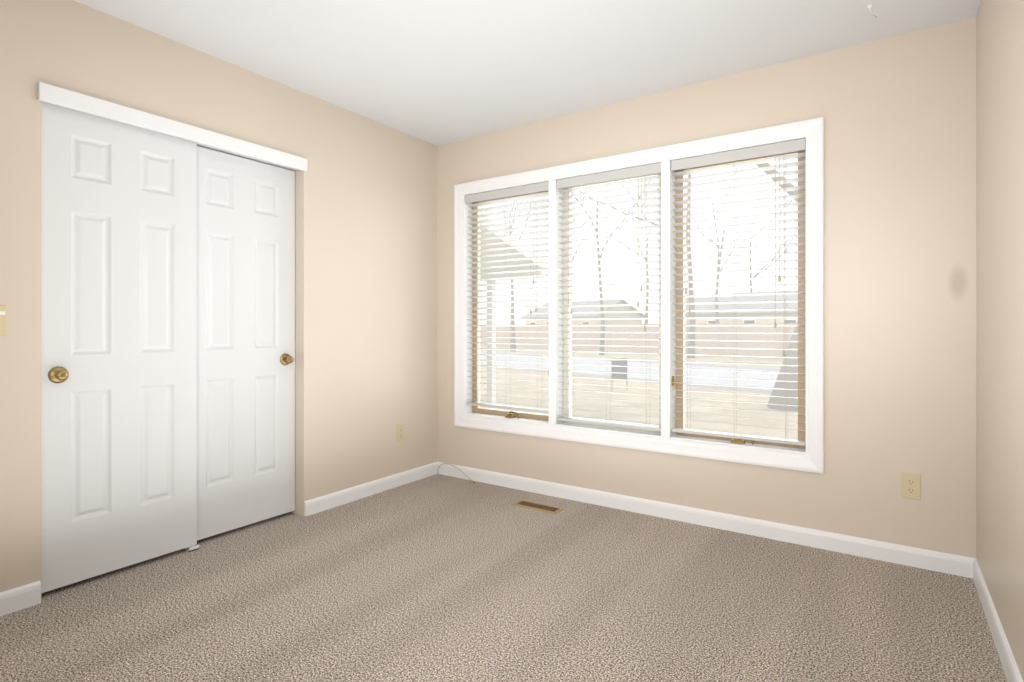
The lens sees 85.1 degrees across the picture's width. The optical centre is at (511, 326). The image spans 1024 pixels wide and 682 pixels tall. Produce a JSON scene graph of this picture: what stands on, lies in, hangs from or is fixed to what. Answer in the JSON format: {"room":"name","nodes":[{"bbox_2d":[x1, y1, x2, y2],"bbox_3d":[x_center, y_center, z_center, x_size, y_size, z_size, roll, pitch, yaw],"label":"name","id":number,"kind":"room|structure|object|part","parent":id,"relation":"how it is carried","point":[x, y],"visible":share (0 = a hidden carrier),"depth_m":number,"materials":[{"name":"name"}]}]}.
{"room":"empty bedroom","nodes":[
{"label":"empty bedroom","id":0,"kind":"room"},
{"bbox_2d":[0,0,436,591],"bbox_3d":[-1.655,-0.067,2.675,0.160,2.560,4.005,0,0,34],"label":"wall","id":1,"kind":"structure","parent":0,"point":[366,286],"depth_m":3.23,"materials":[{"name":"beige paint"}]},
{"bbox_2d":[0,306,6,335],"bbox_3d":[-1.940,-0.022,2.093,0.018,0.115,0.070,0,0,34],"label":"light switch","id":2,"kind":"object","parent":1,"relation":"attached to","point":[3,320],"visible":1,"depth_m":2.12,"materials":[{"name":"beige plastic"}]},
{"bbox_2d":[0,581,40,615],"bbox_3d":[-2.232,1.050,1.666,0.013,0.086,1.306,0,0,34],"label":"baseboard","id":3,"kind":"structure","parent":1,"relation":"attached to","point":[20,598],"depth_m":2.15,"materials":[{"name":"white paint"}]},
{"bbox_2d":[41,101,196,592],"bbox_3d":[-1.736,0.084,2.498,0.035,1.975,0.612,0,0,34],"label":"closet door","id":4,"kind":"structure","parent":1,"relation":"in","point":[119,338],"depth_m":2.45,"materials":[{"name":"white paint"}]},
{"bbox_2d":[38,82,307,171],"bbox_3d":[-1.526,-0.929,2.706,0.020,0.071,1.224,0,0,34],"label":"trim","id":5,"kind":"structure","parent":1,"relation":"attached to","point":[61,97],"depth_m":2.56,"materials":[{"name":"white paint"}]},
{"bbox_2d":[49,103,297,551],"bbox_3d":[-1.587,0.073,2.747,0.122,2.040,1.200,0,0,34],"label":"trim","id":6,"kind":"structure","parent":1,"relation":"attached to","point":[192,548],"depth_m":2.94,"materials":[{"name":"white paint"}]},
{"bbox_2d":[197,146,294,539],"bbox_3d":[-1.451,0.084,3.005,0.035,1.975,0.612,0,0,34],"label":"closet door","id":7,"kind":"structure","parent":1,"relation":"in","point":[245,339],"depth_m":2.99,"materials":[{"name":"white paint"}]},
{"bbox_2d":[304,462,435,516],"bbox_3d":[-0.880,1.050,3.671,0.013,0.086,1.116,0,0,34],"label":"baseboard","id":8,"kind":"structure","parent":1,"relation":"attached to","point":[322,503],"depth_m":3.58,"materials":[{"name":"white paint"}]},
{"bbox_2d":[397,424,403,441],"bbox_3d":[-0.768,0.733,3.840,0.008,0.115,0.070,0,0,34],"label":"electrical outlet","id":9,"kind":"object","parent":1,"relation":"attached to","point":[400,432],"visible":1,"depth_m":3.83,"materials":[{"name":"beige plastic"}]},
{"bbox_2d":[0,474,1006,681],"bbox_3d":[-0.346,1.153,1.696,3.426,0.120,3.845,0,0,34],"label":"floor","id":10,"kind":"structure","parent":0,"point":[438,578],"depth_m":2.17,"materials":[{"name":"beige carpet"}]},
{"bbox_2d":[437,463,472,481],"bbox_3d":[-0.413,1.042,4.011,0.369,0.096,0.011,0,0,39],"label":"coaxial cable","id":11,"kind":"object","parent":10,"relation":"on","point":[455,467],"visible":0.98,"depth_m":4.01,"materials":[{"name":"beige plastic"}]},
{"bbox_2d":[512,500,563,514],"bbox_3d":[0.156,1.089,3.375,0.310,0.007,0.115,0,0,34],"label":"floor vent","id":12,"kind":"object","parent":10,"relation":"in","point":[547,509],"visible":1,"depth_m":3.36,"materials":[{"name":"beige metal"}]},
{"bbox_2d":[74,0,980,145],"bbox_3d":[-0.649,-1.407,1.997,4.266,0.120,4.005,0,0,34],"label":"ceiling","id":13,"kind":"structure","parent":0,"point":[437,72],"depth_m":2.65,"materials":[{"name":"white paint"}]},
{"bbox_2d":[867,4,876,17],"bbox_3d":[1.513,-1.321,2.340,0.034,0.052,0.028,0,0,34],"label":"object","id":14,"kind":"structure","parent":13,"relation":"attached to","point":[870,7],"depth_m":2.34,"materials":[{"name":"white paint"}]},
{"bbox_2d":[437,17,975,557],"bbox_3d":[0.774,-0.067,3.356,3.426,2.560,0.160,0,0,34],"label":"wall","id":15,"kind":"structure","parent":0,"point":[899,113],"depth_m":2.66,"materials":[{"name":"beige paint"}]},
{"bbox_2d":[454,117,823,473],"bbox_3d":[0.602,-0.153,3.459,2.346,1.748,0.181,0,0,34],"label":"window","id":16,"kind":"structure","parent":15,"relation":"in","point":[809,458],"depth_m":3.23,"materials":[{"name":"white paint"}]},
{"bbox_2d":[465,181,548,412],"bbox_3d":[-0.030,-0.190,3.848,0.697,1.511,0.064,0,0,34],"label":"window blind","id":17,"kind":"object","parent":16,"relation":"attached to","point":[515,191],"visible":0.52,"depth_m":3.84,"materials":[{"name":"white plastic"}]},
{"bbox_2d":[530,192,537,410],"bbox_3d":[0.143,-0.174,3.695,0.056,1.465,0.015,0,0,34],"label":"blind cord","id":18,"kind":"object","parent":17,"relation":"hanging from","point":[536,309],"depth_m":3.68,"materials":[{"name":"white fabric"}]},
{"bbox_3d":[0.009,-0.153,3.906,0.695,1.580,0.040,0,0,34],"label":"window sash","id":19,"kind":"part","parent":16,"relation":"part of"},
{"bbox_2d":[557,163,660,430],"bbox_3d":[0.592,-0.170,3.428,0.687,1.551,0.064,0,0,34],"label":"window blind","id":20,"kind":"object","parent":16,"relation":"attached to","point":[614,175],"visible":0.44,"depth_m":3.41,"materials":[{"name":"white plastic"}]},
{"bbox_2d":[568,186,571,313],"bbox_3d":[0.369,-0.154,3.543,0.034,1.505,0.015,0,0,34],"label":"blind cord","id":21,"kind":"object","parent":20,"relation":"hanging from","point":[571,186],"depth_m":3.53,"materials":[{"name":"white fabric"}]},
{"bbox_2d":[637,175,646,428],"bbox_3d":[0.762,-0.154,3.278,0.056,1.505,0.015,0,0,34],"label":"blind cord","id":22,"kind":"object","parent":20,"relation":"hanging from","point":[645,327],"depth_m":3.27,"materials":[{"name":"white fabric"}]},
{"bbox_2d":[649,174,649,425],"bbox_3d":[0.818,-0.154,3.314,0.002,1.505,0.002,0,0,34],"label":"blind cord","id":23,"kind":"object","parent":20,"relation":"hanging from","point":[649,174],"depth_m":3.31,"materials":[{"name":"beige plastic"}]},
{"bbox_3d":[0.631,-0.153,3.486,0.685,1.580,0.040,0,0,34],"label":"window sash","id":24,"kind":"part","parent":16,"relation":"part of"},
{"bbox_2d":[671,138,805,445],"bbox_3d":[1.206,-0.172,3.014,0.680,1.546,0.064,0,0,34],"label":"window blind","id":25,"kind":"object","parent":16,"relation":"attached to","point":[752,152],"visible":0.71,"depth_m":2.99,"materials":[{"name":"white plastic"}]},
{"bbox_2d":[685,168,690,431],"bbox_3d":[0.986,-0.157,3.127,0.034,1.500,0.015,0,0,34],"label":"blind cord","id":26,"kind":"object","parent":25,"relation":"hanging from","point":[686,289],"depth_m":3.13,"materials":[{"name":"white fabric"}]},
{"bbox_2d":[736,161,736,433],"bbox_3d":[1.193,-0.157,2.995,0.002,1.500,0.002,0,0,34],"label":"blind cord","id":27,"kind":"object","parent":25,"relation":"hanging from","point":[736,161],"depth_m":3.04,"materials":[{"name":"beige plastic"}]},
{"bbox_2d":[774,153,785,441],"bbox_3d":[1.374,-0.157,2.865,0.055,1.500,0.015,0,0,34],"label":"blind cord","id":28,"kind":"object","parent":25,"relation":"hanging from","point":[775,326],"depth_m":2.85,"materials":[{"name":"white fabric"}]},
{"bbox_3d":[1.246,-0.153,3.072,0.678,1.580,0.040,0,0,34],"label":"window sash","id":29,"kind":"part","parent":16,"relation":"part of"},
{"bbox_2d":[436,462,967,577],"bbox_3d":[0.719,1.050,3.289,3.090,0.086,0.013,0,0,34],"label":"baseboard","id":30,"kind":"structure","parent":15,"relation":"attached to","point":[953,564],"depth_m":2.96,"materials":[{"name":"white paint"}]},
{"bbox_2d":[902,472,919,499],"bbox_3d":[1.823,0.729,2.547,0.070,0.115,0.008,0,0,34],"label":"electrical outlet","id":31,"kind":"object","parent":15,"relation":"attached to","point":[910,486],"visible":1,"depth_m":2.54,"materials":[{"name":"beige plastic"}]},
{"bbox_2d":[976,0,1023,681],"bbox_3d":[1.008,-0.067,0.783,0.160,2.560,3.845,0,0,34],"label":"wall","id":32,"kind":"structure","parent":0,"point":[1000,291],"depth_m":1.88,"materials":[{"name":"beige paint"}]},
{"bbox_2d":[968,557,1022,681],"bbox_3d":[0.981,1.050,0.897,0.013,0.086,3.685,0,0,34],"label":"baseboard","id":33,"kind":"structure","parent":32,"relation":"attached to","point":[1009,665],"depth_m":1.93,"materials":[{"name":"white paint"}]},
{"label":"outside","id":34,"kind":"structure","parent":0,"visible":0},
{"bbox_2d":[480,351,779,393],"bbox_3d":[7.534,1.643,18.681,7.499,0.100,180.002,0,0,-39],"label":"street","id":35,"kind":"structure","parent":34,"point":[655,372],"depth_m":21.06,"materials":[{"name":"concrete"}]},
{"bbox_2d":[480,345,797,439],"bbox_3d":[11.060,1.843,92.915,240.000,0.300,159.840,0,0,34],"label":"lawn","id":36,"kind":"structure","parent":34,"point":[657,400],"depth_m":12.76,"materials":[{"name":"beige plant"}]},
{"bbox_2d":[480,213,548,408],"bbox_3d":[-3.233,-0.382,9.134,6.000,4.150,4.940,0,0,34],"label":"porch","id":37,"kind":"object","parent":36,"relation":"on","point":[492,299],"depth_m":9.52,"materials":[{"name":"white paint"}]},
{"bbox_2d":[525,302,641,324],"bbox_3d":[8.575,-0.657,68.349,8.000,4.700,12.000,0,0,-39],"label":"house siding","id":38,"kind":"object","parent":36,"relation":"on","point":[622,314],"depth_m":63.87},
{"bbox_2d":[521,299,644,317],"bbox_3d":[8.575,-2.077,68.349,8.800,2.100,12.800,0,0,-39],"label":"shingles","id":39,"kind":"object","parent":38,"relation":"on","point":[578,309],"depth_m":65.07,"materials":[{"name":"grey"}]},
{"bbox_2d":[611,358,626,389],"bbox_3d":[2.828,1.263,14.660,0.621,0.860,0.024,0,0,-39],"label":"sign","id":40,"kind":"object","parent":36,"relation":"on","point":[618,370],"depth_m":14.65,"materials":[{"name":"grey"}]},
{"bbox_2d":[480,323,794,358],"bbox_3d":[10.688,0.753,34.009,0.121,1.880,100.103,0,0,-39],"label":"fence","id":41,"kind":"object","parent":36,"relation":"on","point":[657,336],"depth_m":35.93,"materials":[{"name":"brown wood"}]},
{"bbox_2d":[480,163,797,411],"bbox_3d":[4.594,-9.793,42.416,47.870,23.230,63.020,0,0,34],"label":"bare trees","id":42,"kind":"object","parent":36,"relation":"on","point":[779,375],"depth_m":30.37,"materials":[{"name":"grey plant"}]},
{"bbox_2d":[685,313,797,323],"bbox_3d":[21.462,-0.607,49.193,8.000,4.600,13.000,0,0,-39],"label":"house siding","id":43,"kind":"object","parent":36,"relation":"on","point":[733,320],"depth_m":46.03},
{"bbox_2d":[685,290,797,314],"bbox_3d":[21.462,-2.032,49.193,8.800,1.990,13.800,0,0,-39],"label":"house roof","id":44,"kind":"structure","parent":43,"relation":"on","point":[744,305],"depth_m":47.00,"materials":[{"name":"grey"}]},
{"bbox_2d":[685,319,797,323],"bbox_3d":[18.337,0.043,46.672,0.070,1.300,10.850,0,0,-39],"label":"window trim","id":45,"kind":"object","parent":43,"relation":"attached to","point":[749,319],"depth_m":45.31,"materials":[{"name":"white paint"}]},
{"bbox_2d":[708,320,795,323],"bbox_3d":[18.306,0.043,46.647,0.030,1.100,10.650,0,0,-39],"label":"house window","id":46,"kind":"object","parent":45,"relation":"attached to","point":[747,321],"depth_m":45.23,"materials":[{"name":"grey"}]}
]}

